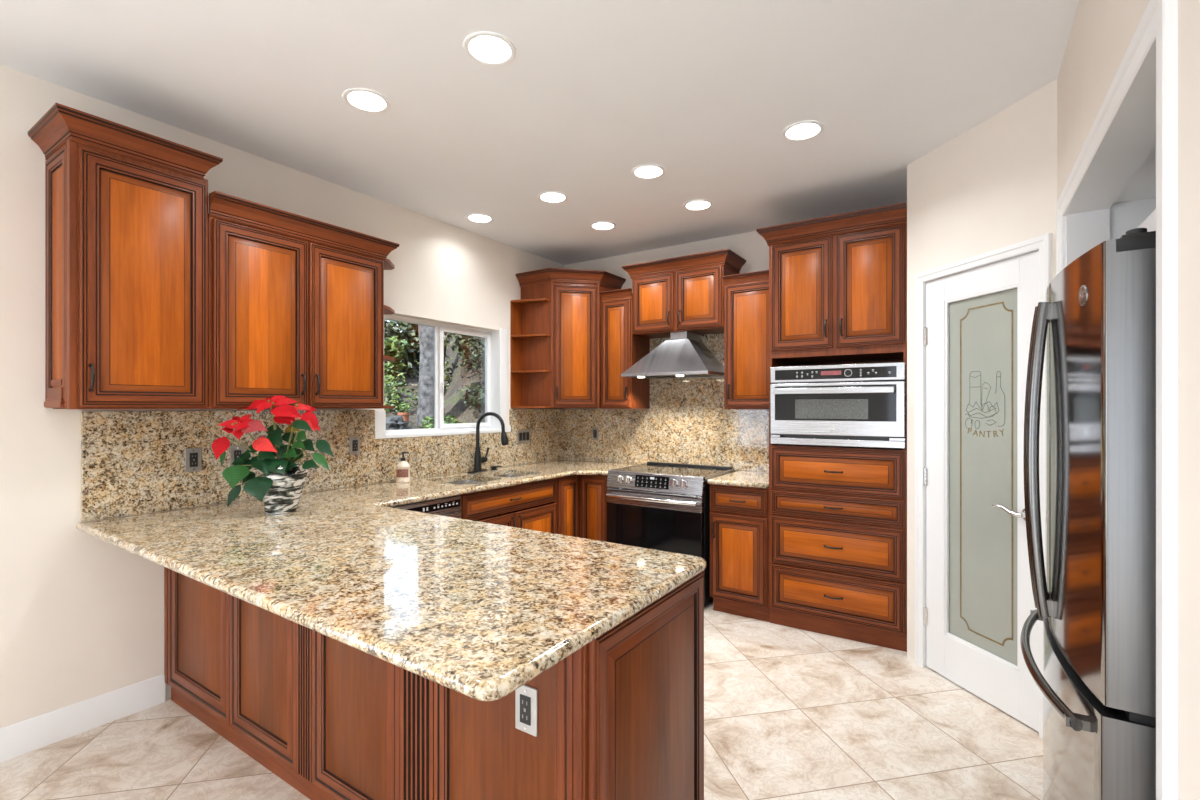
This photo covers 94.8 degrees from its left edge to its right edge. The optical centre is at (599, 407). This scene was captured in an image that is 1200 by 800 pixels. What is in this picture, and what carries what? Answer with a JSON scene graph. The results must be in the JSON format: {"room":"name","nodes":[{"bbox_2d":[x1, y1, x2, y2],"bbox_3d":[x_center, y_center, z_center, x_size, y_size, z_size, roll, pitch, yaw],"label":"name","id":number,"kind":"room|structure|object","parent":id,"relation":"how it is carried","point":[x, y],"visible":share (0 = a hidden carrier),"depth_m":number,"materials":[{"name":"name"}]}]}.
{"room":"kitchen","nodes":[
{"label":"kitchen","id":0,"kind":"room"},
{"bbox_2d":[0,65,563,727],"bbox_3d":[-2.495,0.021,2.100,0.150,2.740,7.600,0,0,33],"label":"wall","id":1,"kind":"structure","parent":0,"point":[82,614],"depth_m":2.34,"materials":[{"name":"beige paint"}]},
{"bbox_2d":[0,674,164,762],"bbox_3d":[-3.288,1.327,0.745,0.016,0.128,4.465,0,0,33],"label":"baseboard","id":2,"kind":"structure","parent":1,"relation":"attached to","point":[20,738],"depth_m":2.35,"materials":[{"name":"white paint"}]},
{"bbox_2d":[28,103,222,408],"bbox_3d":[-2.003,-0.554,2.352,0.391,1.122,0.545,0,0,33],"label":"upper cabinet","id":3,"kind":"object","parent":1,"relation":"attached to","point":[126,208],"visible":1,"depth_m":2.22,"materials":[{"name":"brown wood"}]},
{"bbox_2d":[208,191,399,408],"bbox_3d":[-1.566,-0.477,3.015,0.391,0.968,1.105,0,0,33],"label":"upper cabinet","id":4,"kind":"object","parent":1,"relation":"attached to","point":[297,309],"visible":0.94,"depth_m":2.77,"materials":[{"name":"brown wood"}]},
{"bbox_2d":[384,258,394,269],"bbox_3d":[-1.358,-0.887,3.414,0.297,0.018,0.210,0,0,33],"label":"shelf","id":5,"kind":"object","parent":4,"relation":"attached to","point":[388,265],"depth_m":3.41,"materials":[{"name":"brown wood"}]},
{"bbox_2d":[384,305,394,314],"bbox_3d":[-1.358,-0.602,3.414,0.297,0.018,0.210,0,0,33],"label":"shelf","id":6,"kind":"object","parent":4,"relation":"attached to","point":[388,310],"depth_m":3.41,"materials":[{"name":"brown wood"}]},
{"bbox_2d":[384,355,394,360],"bbox_3d":[-1.358,-0.302,3.414,0.297,0.018,0.210,0,0,33],"label":"shelf","id":7,"kind":"object","parent":4,"relation":"attached to","point":[386,358],"depth_m":3.38,"materials":[{"name":"brown wood"}]},
{"bbox_2d":[81,409,563,521],"bbox_3d":[-1.276,0.253,3.794,0.020,0.471,3.429,0,0,33],"label":"backsplash","id":8,"kind":"structure","parent":1,"relation":"attached to","point":[133,462],"depth_m":2.79,"materials":[{"name":"stone"}]},
{"bbox_2d":[185,448,201,471],"bbox_3d":[-1.984,0.256,2.692,0.010,0.116,0.070,0,0,33],"label":"wall outlet","id":9,"kind":"object","parent":8,"relation":"attached to","point":[193,456],"visible":1,"depth_m":2.69,"materials":[{"name":"grey metal"}]},
{"bbox_2d":[190,453,197,466],"bbox_3d":[-1.981,0.256,2.690,0.004,0.068,0.033,0,0,33],"label":"receptacle","id":10,"kind":"object","parent":9,"relation":"attached to","point":[193,456],"depth_m":2.69,"materials":[{"name":"black plastic"}]},
{"bbox_2d":[230,445,244,465],"bbox_3d":[-1.877,0.256,2.854,0.010,0.116,0.070,0,0,33],"label":"wall outlet","id":11,"kind":"object","parent":8,"relation":"attached to","point":[235,451],"visible":0.53,"depth_m":2.84,"materials":[{"name":"grey metal"}]},
{"bbox_2d":[234,450,240,459],"bbox_3d":[-1.874,0.256,2.853,0.004,0.068,0.033,0,0,33],"label":"receptacle","id":12,"kind":"object","parent":11,"relation":"attached to","point":[237,453],"depth_m":2.85,"materials":[{"name":"black plastic"}]},
{"bbox_2d":[349,436,359,454],"bbox_3d":[-1.514,0.236,3.406,0.010,0.116,0.070,0,0,33],"label":"wall outlet","id":13,"kind":"object","parent":8,"relation":"attached to","point":[354,441],"visible":1,"depth_m":3.40,"materials":[{"name":"grey metal"}]},
{"bbox_2d":[353,440,357,450],"bbox_3d":[-1.511,0.236,3.404,0.004,0.068,0.033,0,0,33],"label":"receptacle","id":14,"kind":"object","parent":13,"relation":"attached to","point":[355,442],"depth_m":3.40,"materials":[{"name":"black plastic"}]},
{"bbox_2d":[517,429,529,443],"bbox_3d":[-0.650,0.249,4.717,0.009,0.116,0.160,0,0,33],"label":"light switch","id":15,"kind":"object","parent":8,"relation":"attached to","point":[523,436],"visible":1,"depth_m":4.71,"materials":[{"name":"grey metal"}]},
{"bbox_2d":[384,315,490,433],"bbox_3d":[-1.193,-0.221,4.106,0.067,0.815,1.079,0,0,33],"label":"window","id":16,"kind":"structure","parent":1,"relation":"in","point":[439,328],"depth_m":4.11,"materials":[{"name":"white plastic"}]},
{"bbox_2d":[375,328,510,438],"bbox_3d":[-1.133,-0.219,4.088,0.107,0.849,1.268,0,0,33],"label":"trim","id":17,"kind":"structure","parent":1,"relation":"attached to","point":[499,337],"depth_m":4.51,"materials":[{"name":"white paint"}]},
{"bbox_2d":[510,268,625,407],"bbox_3d":[-0.260,-0.561,4.733,0.683,1.136,0.740,0,0,33],"label":"upper cabinet","id":18,"kind":"object","parent":1,"relation":"attached to","point":[555,324],"visible":0.98,"depth_m":4.57,"materials":[{"name":"brown wood"}]},
{"bbox_2d":[511,298,550,303],"bbox_3d":[-0.574,-0.886,4.571,0.320,0.017,0.124,0,0,33],"label":"shelf","id":19,"kind":"object","parent":18,"relation":"attached to","point":[529,300],"depth_m":4.58,"materials":[{"name":"brown wood"}]},
{"bbox_2d":[511,334,550,337],"bbox_3d":[-0.574,-0.596,4.571,0.320,0.017,0.124,0,0,33],"label":"shelf","id":20,"kind":"object","parent":18,"relation":"attached to","point":[512,335],"depth_m":4.58,"materials":[{"name":"brown wood"}]},
{"bbox_2d":[511,370,550,372],"bbox_3d":[-0.574,-0.299,4.571,0.320,0.017,0.124,0,0,33],"label":"shelf","id":21,"kind":"object","parent":18,"relation":"attached to","point":[512,371],"depth_m":4.57,"materials":[{"name":"brown wood"}]},
{"bbox_2d":[511,406,550,407],"bbox_3d":[-0.574,-0.001,4.571,0.320,0.017,0.124,0,0,33],"label":"shelf","id":22,"kind":"object","parent":18,"relation":"attached to","point":[511,406],"depth_m":4.55,"materials":[{"name":"brown wood"}]},
{"bbox_2d":[0,601,1042,799],"bbox_3d":[-0.643,1.441,0.731,4.750,0.100,8.150,0,0,33],"label":"floor","id":23,"kind":"structure","parent":0,"point":[790,713],"depth_m":2.30,"materials":[{"name":"tile"}]},
{"bbox_2d":[392,495,460,517],"bbox_3d":[-1.246,0.960,3.239,0.602,0.862,0.600,0,0,33],"label":"dishwasher","id":24,"kind":"object","parent":23,"relation":"on","point":[450,506],"visible":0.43,"depth_m":3.19,"materials":[{"name":"black plastic"}]},
{"bbox_2d":[164,567,703,799],"bbox_3d":[-0.862,0.958,2.206,2.453,0.866,0.662,0,0,33],"label":"base cabinet","id":25,"kind":"object","parent":23,"relation":"on","point":[621,717],"visible":0.54,"depth_m":1.66,"materials":[{"name":"brown wood"}]},
{"bbox_2d":[515,685,537,736],"bbox_3d":[-0.184,0.751,1.372,0.070,0.116,0.010,0,0,33],"label":"wall outlet","id":26,"kind":"object","parent":25,"relation":"attached to","point":[526,697],"visible":0.9,"depth_m":1.37,"materials":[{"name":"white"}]},
{"bbox_2d":[520,694,530,725],"bbox_3d":[-0.186,0.751,1.369,0.033,0.068,0.004,0,0,33],"label":"receptacle","id":27,"kind":"object","parent":26,"relation":"attached to","point":[525,699],"depth_m":1.37,"materials":[{"name":"black plastic"}]},
{"bbox_2d":[460,478,556,533],"bbox_3d":[-0.811,0.958,3.892,0.634,0.868,0.945,0,0,33],"label":"base cabinet","id":28,"kind":"object","parent":23,"relation":"on","point":[533,505],"visible":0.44,"depth_m":3.77,"materials":[{"name":"brown wood"}]},
{"bbox_2d":[556,475,608,541],"bbox_3d":[-0.211,0.958,4.590,0.875,0.866,0.870,0,0,33],"label":"base cabinet","id":29,"kind":"object","parent":23,"relation":"on","point":[581,502],"visible":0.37,"depth_m":4.27,"materials":[{"name":"brown wood"}]},
{"bbox_2d":[76,459,706,701],"bbox_3d":[-0.262,0.505,3.076,2.462,0.034,3.470,0,0,33],"label":"countertop","id":30,"kind":"structure","parent":29,"relation":"on","point":[477,610],"depth_m":1.66,"materials":[{"name":"stone"}]},
{"bbox_2d":[212,395,333,513],"bbox_3d":[-1.498,0.215,2.559,0.522,0.544,0.282,0,0,0],"label":"poinsettia","id":31,"kind":"object","parent":30,"relation":"on","point":[281,487],"visible":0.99,"depth_m":2.52,"materials":[{"name":"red plant"}]},
{"bbox_2d":[262,459,308,513],"bbox_3d":[-1.472,0.365,2.577,0.193,0.242,0.192,0,0,0],"label":"pot","id":32,"kind":"object","parent":30,"relation":"on","point":[284,493],"depth_m":2.51,"materials":[{"name":"silver metal"}]},
{"bbox_2d":[396,452,409,482],"bbox_3d":[-1.283,0.389,3.595,0.088,0.199,0.088,0,0,-7],"label":"soap bottle","id":33,"kind":"object","parent":30,"relation":"on","point":[403,467],"visible":1,"depth_m":3.56,"materials":[{"name":"white plastic"}]},
{"bbox_2d":[446,474,524,484],"bbox_3d":[-0.795,0.607,3.899,0.404,0.168,0.819,0,0,33],"label":"sink","id":34,"kind":"object","parent":30,"relation":"in","point":[461,482],"visible":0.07,"depth_m":3.96,"materials":[{"name":"metal"}]},
{"bbox_2d":[467,412,508,473],"bbox_3d":[-0.820,0.262,4.152,0.283,0.453,0.250,0,0,15],"label":"faucet","id":35,"kind":"object","parent":30,"relation":"on","point":[478,459],"visible":1,"depth_m":4.16,"materials":[{"name":"black metal"}]},
{"bbox_2d":[491,465,501,469],"bbox_3d":[-0.817,0.472,4.324,0.051,0.033,0.082,0,0,43],"label":"soap dispenser","id":36,"kind":"object","parent":30,"relation":"on","point":[492,467],"visible":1,"depth_m":4.30,"materials":[{"name":"black metal"}]},
{"bbox_2d":[606,462,734,606],"bbox_3d":[0.532,0.926,4.190,0.770,0.930,0.724,0,0,33],"label":"range","id":37,"kind":"object","parent":23,"relation":"on","point":[661,506],"visible":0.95,"depth_m":3.92,"materials":[{"name":"black metal"}]},
{"bbox_2d":[615,464,728,475],"bbox_3d":[0.551,0.491,4.220,0.738,0.028,0.548,0,0,33],"label":"cooktop","id":38,"kind":"object","parent":37,"relation":"in","point":[670,469],"depth_m":4.23,"materials":[{"name":"black glass"}]},
{"bbox_2d":[710,484,769,621],"bbox_3d":[1.065,0.957,3.889,0.404,0.868,0.632,0,0,33],"label":"base cabinet","id":39,"kind":"object","parent":23,"relation":"on","point":[739,516],"visible":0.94,"depth_m":3.65,"materials":[{"name":"brown wood"}]},
{"bbox_2d":[707,471,768,487],"bbox_3d":[1.066,0.505,3.900,0.406,0.034,0.633,0,0,33],"label":"countertop","id":40,"kind":"structure","parent":39,"relation":"on","point":[752,479],"depth_m":3.73,"materials":[{"name":"stone"}]},
{"bbox_2d":[756,202,906,651],"bbox_3d":[1.540,0.125,3.584,0.842,2.532,0.682,0,0,33],"label":"tall cabinet","id":41,"kind":"object","parent":23,"relation":"on","point":[838,283],"visible":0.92,"depth_m":3.30,"materials":[{"name":"brown wood"}]},
{"bbox_2d":[770,362,905,447],"bbox_3d":[1.546,-0.012,3.524,0.754,0.486,0.635,0,0,33],"label":"wall oven","id":42,"kind":"object","parent":41,"relation":"in","point":[852,405],"visible":1,"depth_m":3.28,"materials":[{"name":"silver metal"}]},
{"bbox_2d":[1020,228,1155,799],"bbox_3d":[1.663,0.504,1.360,0.992,1.774,0.912,0,0,33],"label":"refrigerator","id":43,"kind":"object","parent":23,"relation":"on","point":[1094,591],"visible":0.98,"depth_m":1.22,"materials":[{"name":"metal"}]},
{"bbox_2d":[0,0,1079,264],"bbox_3d":[-0.643,-1.399,0.731,4.750,0.100,8.150,0,0,33],"label":"ceiling","id":44,"kind":"structure","parent":0,"point":[592,92],"depth_m":2.35,"materials":[{"name":"paint"}]},
{"bbox_2d":[342,88,390,113],"bbox_3d":[-1.025,-1.344,2.425,0.196,0.008,0.196,0,0,33],"label":"recessed light","id":45,"kind":"object","parent":44,"relation":"in","point":[361,99],"visible":1,"depth_m":2.42,"materials":[{"name":"white"}]},
{"bbox_2d":[466,213,493,223],"bbox_3d":[-0.858,-1.344,3.932,0.196,0.008,0.196,0,0,33],"label":"recessed light","id":46,"kind":"object","parent":44,"relation":"in","point":[475,217],"visible":1,"depth_m":3.92,"materials":[{"name":"white"}]},
{"bbox_2d":[463,31,515,65],"bbox_3d":[-0.414,-1.344,2.076,0.196,0.008,0.196,0,0,33],"label":"recessed light","id":47,"kind":"object","parent":44,"relation":"in","point":[486,48],"visible":1,"depth_m":2.07,"materials":[{"name":"white paint"}]},
{"bbox_2d":[538,191,567,203],"bbox_3d":[-0.302,-1.344,3.537,0.196,0.008,0.196,0,0,33],"label":"recessed light","id":48,"kind":"object","parent":44,"relation":"in","point":[553,197],"visible":1,"depth_m":3.53,"materials":[{"name":"white"}]},
{"bbox_2d":[590,221,615,230],"bbox_3d":[0.022,-1.344,4.095,0.196,0.008,0.196,0,0,33],"label":"recessed light","id":49,"kind":"object","parent":44,"relation":"in","point":[601,225],"visible":1,"depth_m":4.08,"materials":[{"name":"white plastic"}]},
{"bbox_2d":[631,164,665,179],"bbox_3d":[0.278,-1.344,3.155,0.196,0.008,0.196,0,0,33],"label":"recessed light","id":50,"kind":"object","parent":44,"relation":"in","point":[646,171],"visible":1,"depth_m":3.14,"materials":[{"name":"white plastic"}]},
{"bbox_2d":[683,200,712,210],"bbox_3d":[0.653,-1.344,3.676,0.196,0.008,0.196,0,0,33],"label":"recessed light","id":51,"kind":"object","parent":44,"relation":"in","point":[694,205],"visible":1,"depth_m":3.67,"materials":[{"name":"white"}]},
{"bbox_2d":[782,121,823,141],"bbox_3d":[0.990,-1.344,2.691,0.196,0.008,0.196,0,0,33],"label":"recessed light","id":52,"kind":"object","parent":44,"relation":"in","point":[803,130],"visible":1,"depth_m":2.69,"materials":[{"name":"white"}]},
{"bbox_2d":[564,231,768,471],"bbox_3d":[1.558,0.021,4.071,4.750,2.740,0.150,0,0,33],"label":"wall","id":53,"kind":"structure","parent":0,"point":[751,246],"depth_m":4.50,"materials":[{"name":"beige paint"}]},
{"bbox_2d":[599,288,649,408],"bbox_3d":[0.205,-0.474,4.651,0.298,0.970,0.365,0,0,33],"label":"upper cabinet","id":54,"kind":"object","parent":53,"relation":"attached to","point":[620,349],"visible":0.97,"depth_m":4.53,"materials":[{"name":"brown wood"}]},
{"bbox_2d":[564,333,768,471],"bbox_3d":[0.544,0.004,4.636,2.094,1.175,0.020,0,0,33],"label":"backsplash","id":55,"kind":"structure","parent":53,"relation":"attached to","point":[687,421],"depth_m":4.55,"materials":[{"name":"stone"}]},
{"bbox_2d":[592,427,598,439],"bbox_3d":[-0.043,0.241,5.004,0.070,0.116,0.010,0,0,33],"label":"wall outlet","id":56,"kind":"object","parent":55,"relation":"attached to","point":[595,431],"visible":1,"depth_m":5.00,"materials":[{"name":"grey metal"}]},
{"bbox_2d":[593,430,596,437],"bbox_3d":[-0.045,0.241,5.002,0.033,0.068,0.004,0,0,33],"label":"receptacle","id":57,"kind":"object","parent":56,"relation":"attached to","point":[594,431],"depth_m":5.00,"materials":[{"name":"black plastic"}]},
{"bbox_2d":[767,432,768,446],"bbox_3d":[1.285,0.241,4.130,0.070,0.116,0.010,0,0,33],"label":"wall outlet","id":58,"kind":"object","parent":55,"relation":"attached to","point":[767,432],"visible":0.16,"depth_m":4.14,"materials":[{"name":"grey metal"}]},
{"bbox_2d":[621,331,723,378],"bbox_3d":[0.596,-0.407,4.302,0.720,0.355,0.478,0,0,33],"label":"range hood","id":59,"kind":"object","parent":53,"relation":"attached to","point":[683,355],"visible":0.99,"depth_m":4.19,"materials":[{"name":"metal"}]},
{"bbox_2d":[622,249,745,338],"bbox_3d":[0.652,-0.861,4.349,0.894,0.550,0.379,0,0,33],"label":"upper cabinet","id":60,"kind":"object","parent":53,"relation":"attached to","point":[682,293],"visible":1,"depth_m":4.21,"materials":[{"name":"brown wood"}]},
{"bbox_2d":[722,270,768,408],"bbox_3d":[1.151,-0.469,4.028,0.412,0.965,0.365,0,0,33],"label":"upper cabinet","id":61,"kind":"object","parent":53,"relation":"attached to","point":[746,295],"visible":0.76,"depth_m":3.92,"materials":[{"name":"brown wood"}]},
{"bbox_2d":[907,79,1056,660],"bbox_3d":[1.844,0.021,2.681,0.100,2.740,0.826,0,0,-12],"label":"wall","id":62,"kind":"structure","parent":0,"point":[992,186],"depth_m":2.65,"materials":[{"name":"beige paint"}]},
{"bbox_2d":[924,251,1038,731],"bbox_3d":[1.797,0.358,2.651,0.097,2.053,0.643,0,0,-12],"label":"door","id":63,"kind":"structure","parent":62,"relation":"in","point":[980,599],"depth_m":2.65,"materials":[{"name":"white paint"}]},
{"bbox_2d":[915,233,1052,738],"bbox_3d":[1.841,0.336,2.651,0.119,2.111,0.731,0,0,-12],"label":"trim","id":64,"kind":"structure","parent":62,"relation":"attached to","point":[1043,244],"depth_m":2.95,"materials":[{"name":"white paint"}]},
{"bbox_2d":[1057,0,1199,799],"bbox_3d":[0.526,0.021,-0.637,0.934,2.740,6.352,0,0,33],"label":"wall","id":65,"kind":"structure","parent":0,"point":[1102,32],"depth_m":0.97,"materials":[{"name":"beige paint"}]},
{"bbox_2d":[1057,0,1177,799],"bbox_3d":[1.459,0.297,1.538,0.139,2.188,1.372,0,0,33],"label":"trim","id":66,"kind":"structure","parent":65,"relation":"attached to","point":[1138,113],"depth_m":1.02,"materials":[{"name":"white paint"}]},
{"bbox_2d":[1138,209,1155,231],"bbox_3d":[1.844,-0.534,1.284,0.755,0.060,1.208,0,0,33],"label":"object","id":67,"kind":"structure","parent":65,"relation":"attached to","point":[1149,222],"depth_m":1.61,"materials":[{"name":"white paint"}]},
{"label":"outside","id":68,"kind":"structure","parent":0,"visible":0},
{"bbox_2d":[384,334,484,428],"bbox_3d":[-4.106,-4.936,13.698,15.000,11.000,22.000,0,0,33],"label":"ground","id":69,"kind":"structure","parent":68,"point":[454,405],"depth_m":8.53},
{"bbox_2d":[384,391,395,413],"bbox_3d":[-2.880,-0.029,6.803,0.632,0.455,0.709,0,0,33],"label":"shrub","id":70,"kind":"object","parent":69,"relation":"on","point":[385,394],"visible":0.05,"depth_m":6.89,"materials":[{"name":"green plant"}]},
{"bbox_2d":[385,385,402,403],"bbox_3d":[-3.957,-0.187,9.866,0.857,0.563,0.760,0,0,33],"label":"shrub","id":71,"kind":"object","parent":69,"relation":"on","point":[386,385],"visible":0.05,"depth_m":9.80,"materials":[{"name":"green plant"}]},
{"bbox_2d":[384,336,409,375],"bbox_3d":[-4.904,-1.082,12.396,1.275,1.044,1.295,0,0,33],"label":"leafy tree","id":72,"kind":"object","parent":69,"relation":"on","point":[389,348],"visible":0.38,"depth_m":12.28,"materials":[{"name":"green plant"}]},
{"bbox_2d":[386,415,407,429],"bbox_3d":[-2.267,0.187,5.975,0.331,0.207,0.292,0,0,10],"label":"rock","id":73,"kind":"object","parent":69,"relation":"on","point":[396,422],"visible":0.57,"depth_m":5.90,"materials":[{"name":"grey stone"}]},
{"bbox_2d":[384,373,414,403],"bbox_3d":[-3.576,-0.271,8.804,1.048,0.748,1.017,0,0,33],"label":"shrub","id":74,"kind":"object","parent":69,"relation":"on","point":[403,379],"visible":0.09,"depth_m":8.91,"materials":[{"name":"green plant"}]},
{"bbox_2d":[384,370,417,411],"bbox_3d":[-3.039,-0.207,7.959,0.940,0.651,0.986,0,0,33],"label":"shrub","id":75,"kind":"object","parent":69,"relation":"on","point":[394,396],"visible":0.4,"depth_m":7.91,"materials":[{"name":"green plant"}]},
{"bbox_2d":[384,320,418,379],"bbox_3d":[-5.254,-1.322,13.872,1.493,1.784,1.606,0,0,33],"label":"tree","id":76,"kind":"object","parent":69,"relation":"on","point":[406,370],"visible":0.16,"depth_m":13.76,"materials":[{"name":"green plant"}]},
{"bbox_2d":[396,401,410,422],"bbox_3d":[-2.320,0.071,6.509,0.176,0.289,0.195,0,0,-23],"label":"flower pot","id":77,"kind":"object","parent":69,"relation":"on","point":[405,415],"visible":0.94,"depth_m":6.47,"materials":[{"name":"ceramic"}]},
{"bbox_2d":[393,321,419,375],"bbox_3d":[-5.160,-1.846,15.844,1.521,2.302,1.500,0,0,33],"label":"tree","id":78,"kind":"object","parent":69,"relation":"on","point":[413,328],"visible":0.18,"depth_m":15.58,"materials":[{"name":"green plant"}]},
{"bbox_2d":[416,325,445,425],"bbox_3d":[-2.125,-2.898,7.424,2.023,6.456,1.986,0,0,-12],"label":"pine tree","id":79,"kind":"object","parent":69,"relation":"on","point":[425,408],"visible":0.02,"depth_m":7.19,"materials":[{"name":"grey plant"}]},
{"bbox_2d":[417,332,457,388],"bbox_3d":[-2.887,-1.454,9.840,0.975,3.013,1.010,0,0,33],"label":"tree","id":80,"kind":"object","parent":69,"relation":"on","point":[446,363],"visible":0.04,"depth_m":9.82,"materials":[{"name":"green plant"}]},
{"bbox_2d":[417,415,461,428],"bbox_3d":[-2.014,0.248,6.824,0.528,0.304,0.531,0,0,33],"label":"shrub","id":81,"kind":"object","parent":69,"relation":"on","point":[430,423],"visible":0.29,"depth_m":6.74,"materials":[{"name":"green plant"}]},
{"bbox_2d":[444,333,484,376],"bbox_3d":[-2.125,-1.800,8.905,1.041,2.606,0.896,0,0,33],"label":"tree","id":82,"kind":"object","parent":69,"relation":"on","point":[462,339],"visible":0.19,"depth_m":8.89,"materials":[{"name":"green plant"}]},
{"bbox_2d":[454,341,484,379],"bbox_3d":[-1.805,-0.701,8.576,0.926,0.678,0.950,0,0,33],"label":"shrub","id":83,"kind":"object","parent":69,"relation":"on","point":[472,357],"visible":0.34,"depth_m":8.46,"materials":[{"name":"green plant"}]},
{"bbox_2d":[456,382,484,412],"bbox_3d":[-1.709,-0.128,7.663,0.768,0.432,0.797,0,0,33],"label":"shrub","id":84,"kind":"object","parent":69,"relation":"on","point":[478,394],"visible":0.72,"depth_m":7.55,"materials":[{"name":"green plant"}]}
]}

